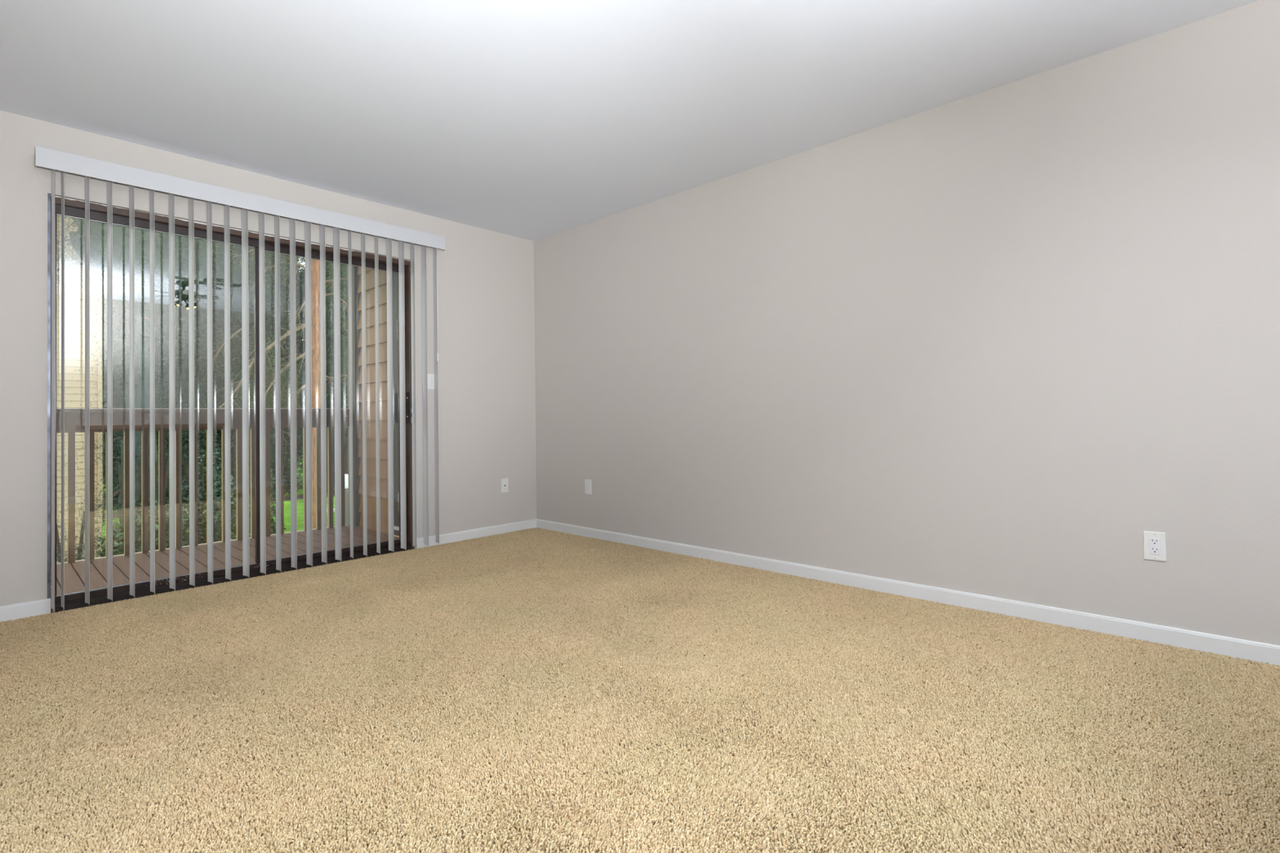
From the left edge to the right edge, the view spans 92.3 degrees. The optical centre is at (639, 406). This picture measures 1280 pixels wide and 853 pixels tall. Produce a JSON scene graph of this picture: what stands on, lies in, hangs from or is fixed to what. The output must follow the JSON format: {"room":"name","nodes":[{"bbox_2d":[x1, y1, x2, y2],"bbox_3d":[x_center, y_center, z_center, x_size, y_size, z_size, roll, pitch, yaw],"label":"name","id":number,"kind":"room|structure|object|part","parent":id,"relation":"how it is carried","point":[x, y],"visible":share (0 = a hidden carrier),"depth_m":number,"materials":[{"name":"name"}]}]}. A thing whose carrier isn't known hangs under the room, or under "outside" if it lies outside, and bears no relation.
{"room":"empty living room","nodes":[
{"label":"empty living room","id":0,"kind":"room"},
{"bbox_2d":[57,215,265,402],"bbox_3d":[-10.669,-1.685,12.738,5.392,12.497,5.036,-2,-1,43],"label":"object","id":1,"kind":"object","parent":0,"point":[98,230],"visible":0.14,"depth_m":12.23,"materials":[{"name":"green plant"}]},
{"bbox_2d":[53,524,399,613],"bbox_3d":[-3.397,1.154,3.812,1.425,0.184,3.693,-2,-1,43],"label":"deck","id":2,"kind":"object","parent":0,"point":[74,573],"visible":0.3,"depth_m":4.30,"materials":[{"name":"brown wood"}]},
{"bbox_2d":[57,408,349,563],"bbox_3d":[-3.888,0.547,4.305,0.112,1.064,3.740,-2,-1,43],"label":"balcony railing","id":3,"kind":"object","parent":2,"relation":"on","point":[74,418],"visible":0.66,"depth_m":4.71,"materials":[{"name":"brown paint"},{"name":"tan wood"}]},
{"bbox_3d":[-3.891,0.148,4.309,0.038,0.067,3.740,-2,-1,43],"label":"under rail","id":4,"kind":"part","parent":3,"relation":"part of","materials":[{"name":"brown paint"}]},
{"bbox_3d":[-3.895,0.030,4.312,0.110,0.022,3.740,-2,-1,43],"label":"cap rail","id":5,"kind":"part","parent":3,"relation":"part of","materials":[{"name":"brown paint"}]},
{"bbox_2d":[0,110,536,606],"bbox_3d":[-2.471,-0.193,3.674,0.160,2.652,4.770,-2,-1,43],"label":"wall","id":6,"kind":"structure","parent":0,"point":[486,376],"depth_m":4.14,"materials":[{"name":"grey paint"}]},
{"bbox_2d":[0,598,50,622],"bbox_3d":[-3.413,0.989,2.506,0.012,0.080,1.462,-2,-1,43],"label":"baseboard","id":7,"kind":"structure","parent":6,"relation":"attached to","point":[15,611],"depth_m":2.97,"materials":[{"name":"white paint"}]},
{"bbox_2d":[47,193,414,613],"bbox_3d":[-2.335,-0.014,3.801,0.129,2.095,1.923,-2,-1,43],"label":"door","id":8,"kind":"structure","parent":6,"relation":"in","point":[73,208],"depth_m":3.63,"materials":[{"name":"brown metal"}]},
{"bbox_3d":[-2.652,-0.013,3.448,0.030,2.024,0.933,-2,-1,43],"label":"fixed panel","id":9,"kind":"part","parent":8,"relation":"part of","materials":[{"name":"clear glass"}]},
{"bbox_3d":[-2.353,-1.042,3.820,0.117,0.038,1.923,-2,-1,43],"label":"head frame","id":10,"kind":"part","parent":8,"relation":"part of","materials":[{"name":"brown metal"}]},
{"bbox_3d":[-2.044,-0.011,4.154,0.030,2.024,0.961,-2,-1,43],"label":"sliding panel","id":11,"kind":"part","parent":8,"relation":"part of","materials":[{"name":"clear glass"}]},
{"bbox_3d":[-1.699,0.008,4.450,0.074,0.220,0.044,-2,-1,43],"label":"lock handle","id":12,"kind":"part","parent":8,"relation":"part of","materials":[{"name":"black metal"}]},
{"bbox_2d":[34,145,445,612],"bbox_3d":[-2.194,-0.127,3.755,0.132,2.239,2.146,-2,-1,43],"label":"vertical blind","id":13,"kind":"object","parent":6,"relation":"attached to","point":[53,159],"visible":1,"depth_m":3.61,"materials":[{"name":"grey plastic"}]},
{"bbox_2d":[427,373,434,389],"bbox_3d":[-1.536,-0.183,4.545,0.017,0.114,0.070,-2,-1,43],"label":"light switch","id":14,"kind":"object","parent":6,"relation":"attached to","point":[430,376],"visible":0.72,"depth_m":4.54,"materials":[{"name":"white plastic"}]},
{"bbox_2d":[416,519,536,548],"bbox_3d":[-1.243,0.995,4.828,0.012,0.080,1.081,-2,-1,43],"label":"baseboard","id":15,"kind":"structure","parent":6,"relation":"attached to","point":[457,536],"depth_m":4.79,"materials":[{"name":"white paint"}]},
{"bbox_2d":[501,478,508,493],"bbox_3d":[-1.097,0.643,4.994,0.012,0.114,0.070,-2,-1,43],"label":"outlet","id":16,"kind":"object","parent":6,"relation":"attached to","point":[504,482],"visible":1,"depth_m":5.00,"materials":[{"name":"white plastic"}]},
{"bbox_2d":[356,266,399,537],"bbox_3d":[-2.294,-0.126,5.404,0.605,2.803,0.120,-2,-1,43],"label":"wall","id":17,"kind":"structure","parent":0,"point":[370,273],"depth_m":5.37,"materials":[{"name":"beige wood"}]},
{"bbox_2d":[346,264,360,526],"bbox_3d":[-2.582,-0.033,5.657,0.165,2.730,0.142,-2,-1,43],"label":"trim","id":18,"kind":"structure","parent":17,"relation":"attached to","point":[355,278],"depth_m":5.57,"materials":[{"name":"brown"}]},
{"bbox_2d":[391,272,399,536],"bbox_3d":[-1.828,-0.178,4.970,0.670,2.480,0.117,-2,-1,43],"label":"door","id":19,"kind":"structure","parent":17,"relation":"in","point":[394,275],"depth_m":5.10,"materials":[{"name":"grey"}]},
{"bbox_3d":[-2.084,-0.047,5.142,0.054,2.230,0.016,-2,-1,43],"label":"casing","id":20,"kind":"part","parent":19,"relation":"part of","materials":[{"name":"grey metal"}]},
{"bbox_2d":[0,0,1258,240],"bbox_3d":[-0.439,-1.523,1.778,5.450,0.100,4.450,-2,-1,43],"label":"ceiling","id":21,"kind":"structure","parent":0,"point":[533,120],"depth_m":2.72,"materials":[{"name":"white paint"}]},
{"bbox_2d":[0,602,1273,852],"bbox_3d":[-0.406,1.028,1.740,5.450,0.100,4.450,-2,-1,43],"label":"floor","id":22,"kind":"structure","parent":0,"point":[876,602],"depth_m":1.43,"materials":[{"name":"beige carpet"}]},
{"bbox_2d":[0,527,1279,852],"bbox_3d":[-0.570,0.975,1.951,4.899,0.019,4.342,-2,-1,43],"label":"carpet","id":23,"kind":"structure","parent":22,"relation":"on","point":[578,628],"depth_m":1.89,"materials":[{"name":"beige carpet"}]},
{"bbox_2d":[533,0,1279,645],"bbox_3d":[1.210,-0.245,3.389,5.610,2.652,0.160,-2,-1,43],"label":"wall","id":24,"kind":"structure","parent":0,"point":[993,342],"depth_m":2.89,"materials":[{"name":"grey paint"}]},
{"bbox_2d":[584,479,591,494],"bbox_3d":[-0.404,0.626,4.780,0.070,0.114,0.008,-2,-1,43],"label":"wall outlet","id":25,"kind":"object","parent":24,"relation":"attached to","point":[588,482],"visible":1,"depth_m":4.78,"materials":[{"name":"white plastic"}]},
{"bbox_2d":[536,519,1279,666],"bbox_3d":[1.113,0.942,3.359,5.438,0.080,0.012,-2,-1,43],"label":"baseboard","id":26,"kind":"structure","parent":24,"relation":"attached to","point":[1252,651],"depth_m":2.90,"materials":[{"name":"white paint"}]},
{"bbox_2d":[1142,530,1166,561],"bbox_3d":[2.068,0.562,2.470,0.070,0.114,0.008,-2,-1,43],"label":"wall outlet","id":27,"kind":"object","parent":24,"relation":"attached to","point":[1154,543],"visible":1,"depth_m":2.47,"materials":[{"name":"white plastic"}]},
{"bbox_2d":[1149,537,1159,555],"bbox_3d":[2.067,0.562,2.469,0.033,0.066,0.004,-2,-1,43],"label":"receptacle","id":28,"kind":"object","parent":27,"relation":"attached to","point":[1154,543],"depth_m":2.47,"materials":[{"name":"white plastic"}]},
{"label":"outside","id":29,"kind":"structure","parent":0,"visible":0},
{"bbox_2d":[102,496,334,553],"bbox_3d":[-5.294,4.644,23.031,30.100,0.200,100.000,-2,-1,43],"label":"ground","id":30,"kind":"structure","parent":29,"point":[300,502],"depth_m":26.25,"materials":[{"name":"green plant"}]},
{"bbox_2d":[56,215,102,563],"bbox_3d":[-17.257,-1.253,12.669,7.200,11.600,9.300,-2,-1,43],"label":"apartment building","id":31,"kind":"structure","parent":30,"relation":"on","point":[74,380],"depth_m":13.50,"materials":[{"name":"beige"}]},
{"bbox_2d":[56,511,105,563],"bbox_3d":[-9.693,3.142,10.419,0.921,2.655,0.969,-1,-1,3],"label":"juniper shrub","id":32,"kind":"object","parent":30,"relation":"on","point":[79,549],"visible":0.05,"depth_m":10.49,"materials":[{"name":"green plant"}]},
{"bbox_2d":[94,460,189,557],"bbox_3d":[-7.679,2.642,9.485,1.650,3.577,1.442,-2,-1,43],"label":"bush","id":33,"kind":"object","parent":30,"relation":"on","point":[118,533],"visible":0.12,"depth_m":9.39,"materials":[{"name":"green plant"}]},
{"bbox_2d":[56,288,235,561],"bbox_3d":[-9.424,1.371,11.724,4.072,7.365,4.375,-2,-1,43],"label":"spruce tree","id":34,"kind":"object","parent":30,"relation":"on","point":[142,362],"visible":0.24,"depth_m":11.49,"materials":[{"name":"green plant"}]},
{"bbox_2d":[102,235,253,525],"bbox_3d":[-16.181,-2.272,20.500,6.594,14.046,6.874,0,-1,-22],"label":"evergreen tree","id":35,"kind":"object","parent":30,"relation":"on","point":[179,319],"visible":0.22,"depth_m":20.09,"materials":[{"name":"green plant"}]},
{"bbox_2d":[182,444,236,546],"bbox_3d":[-7.896,2.582,11.226,1.215,3.776,1.568,0,-1,-26],"label":"bush","id":36,"kind":"object","parent":30,"relation":"on","point":[217,486],"visible":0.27,"depth_m":11.04,"materials":[{"name":"green plant"}]},
{"bbox_2d":[214,516,236,538],"bbox_3d":[-8.529,3.383,12.516,1.029,2.206,0.959,-1,-1,-8],"label":"leafy shrub","id":37,"kind":"object","parent":30,"relation":"on","point":[234,517],"visible":0.02,"depth_m":12.72,"materials":[{"name":"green plant"}]},
{"bbox_2d":[194,238,302,522],"bbox_3d":[-15.419,-2.338,23.290,5.333,14.238,5.356,0,-1,-21],"label":"evergreen tree","id":38,"kind":"object","parent":30,"relation":"on","point":[237,312],"visible":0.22,"depth_m":22.85,"materials":[{"name":"green plant"}]},
{"bbox_2d":[164,235,347,528],"bbox_3d":[-11.519,-1.801,20.537,6.338,13.068,9.462,-1,-1,35],"label":"pine tree","id":39,"kind":"object","parent":30,"relation":"on","point":[315,264],"visible":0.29,"depth_m":20.60,"materials":[{"name":"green plant"}]},
{"bbox_2d":[248,467,286,537],"bbox_3d":[-9.216,3.009,15.149,0.968,3.048,1.115,-1,-1,-13],"label":"leafy shrub","id":40,"kind":"object","parent":30,"relation":"on","point":[273,530],"visible":0.11,"depth_m":15.16,"materials":[{"name":"green plant"}]},
{"bbox_2d":[283,261,348,474],"bbox_3d":[-12.531,-1.903,25.736,5.219,13.367,4.566,-1,-1,-12],"label":"evergreen tree","id":41,"kind":"object","parent":30,"relation":"on","point":[344,398],"visible":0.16,"depth_m":25.33,"materials":[{"name":"green plant"}]},
{"bbox_2d":[344,474,348,525],"bbox_3d":[-11.434,3.624,23.667,0.400,2.020,0.500,-2,-1,43],"label":"tall cabinet","id":42,"kind":"object","parent":30,"relation":"on","point":[346,476],"visible":0.24,"depth_m":23.62,"materials":[{"name":"grey"}]},
{"bbox_3d":[-11.444,2.899,23.678,0.400,0.570,0.500,-2,-1,43],"label":"casing","id":43,"kind":"part","parent":42,"relation":"part of","materials":[{"name":"white ceramic"}]},
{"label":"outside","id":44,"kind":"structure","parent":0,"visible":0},
{"bbox_2d":[102,454,334,513],"bbox_3d":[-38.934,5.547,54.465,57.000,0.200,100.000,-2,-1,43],"label":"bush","id":45,"kind":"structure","parent":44,"point":[300,491],"depth_m":37.09,"materials":[{"name":"green plant"}]},
{"bbox_2d":[102,271,126,497],"bbox_3d":[-27.096,-7.523,29.923,8.221,25.274,7.914,0,-1,-41],"label":"evergreen tree","id":46,"kind":"object","parent":45,"relation":"on","point":[104,309],"visible":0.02,"depth_m":29.37,"materials":[{"name":"green plant"}]},
{"bbox_2d":[187,239,302,476],"bbox_3d":[-23.227,-8.111,34.336,7.627,26.310,8.025,-1,-1,-4],"label":"evergreen tree","id":47,"kind":"object","parent":45,"relation":"on","point":[205,255],"visible":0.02,"depth_m":34.14,"materials":[{"name":"green plant"}]},
{"bbox_2d":[218,252,305,471],"bbox_3d":[-25.526,-8.413,42.046,9.159,27.325,8.802,-2,-1,43],"label":"evergreen tree","id":48,"kind":"object","parent":45,"relation":"on","point":[283,303],"visible":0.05,"depth_m":41.06,"materials":[{"name":"green plant"}]},
{"bbox_2d":[283,257,333,488],"bbox_3d":[-18.947,-7.607,38.735,8.097,25.321,7.733,0,-1,-30],"label":"evergreen tree","id":49,"kind":"object","parent":45,"relation":"on","point":[301,289],"visible":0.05,"depth_m":36.93,"materials":[{"name":"green plant"}]},
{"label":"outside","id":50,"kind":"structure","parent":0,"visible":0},
{"bbox_2d":[103,493,334,519],"bbox_3d":[-17.201,4.989,34.157,2.500,0.150,100.000,-2,-1,43],"label":"road","id":51,"kind":"structure","parent":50,"point":[299,497],"depth_m":32.56,"materials":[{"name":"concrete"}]},
{"bbox_2d":[248,447,302,500],"bbox_3d":[-19.512,3.456,31.652,1.620,2.993,4.110,-2,-1,43],"label":"bush","id":52,"kind":"object","parent":51,"relation":"on","point":[286,473],"visible":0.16,"depth_m":32.15,"materials":[{"name":"green plant"}]},
{"bbox_2d":[326,448,334,493],"bbox_3d":[-16.695,3.284,34.551,1.908,3.278,3.872,-2,-1,43],"label":"bush","id":53,"kind":"object","parent":51,"relation":"on","point":[333,449],"visible":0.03,"depth_m":33.79,"materials":[{"name":"green plant"}]}
]}

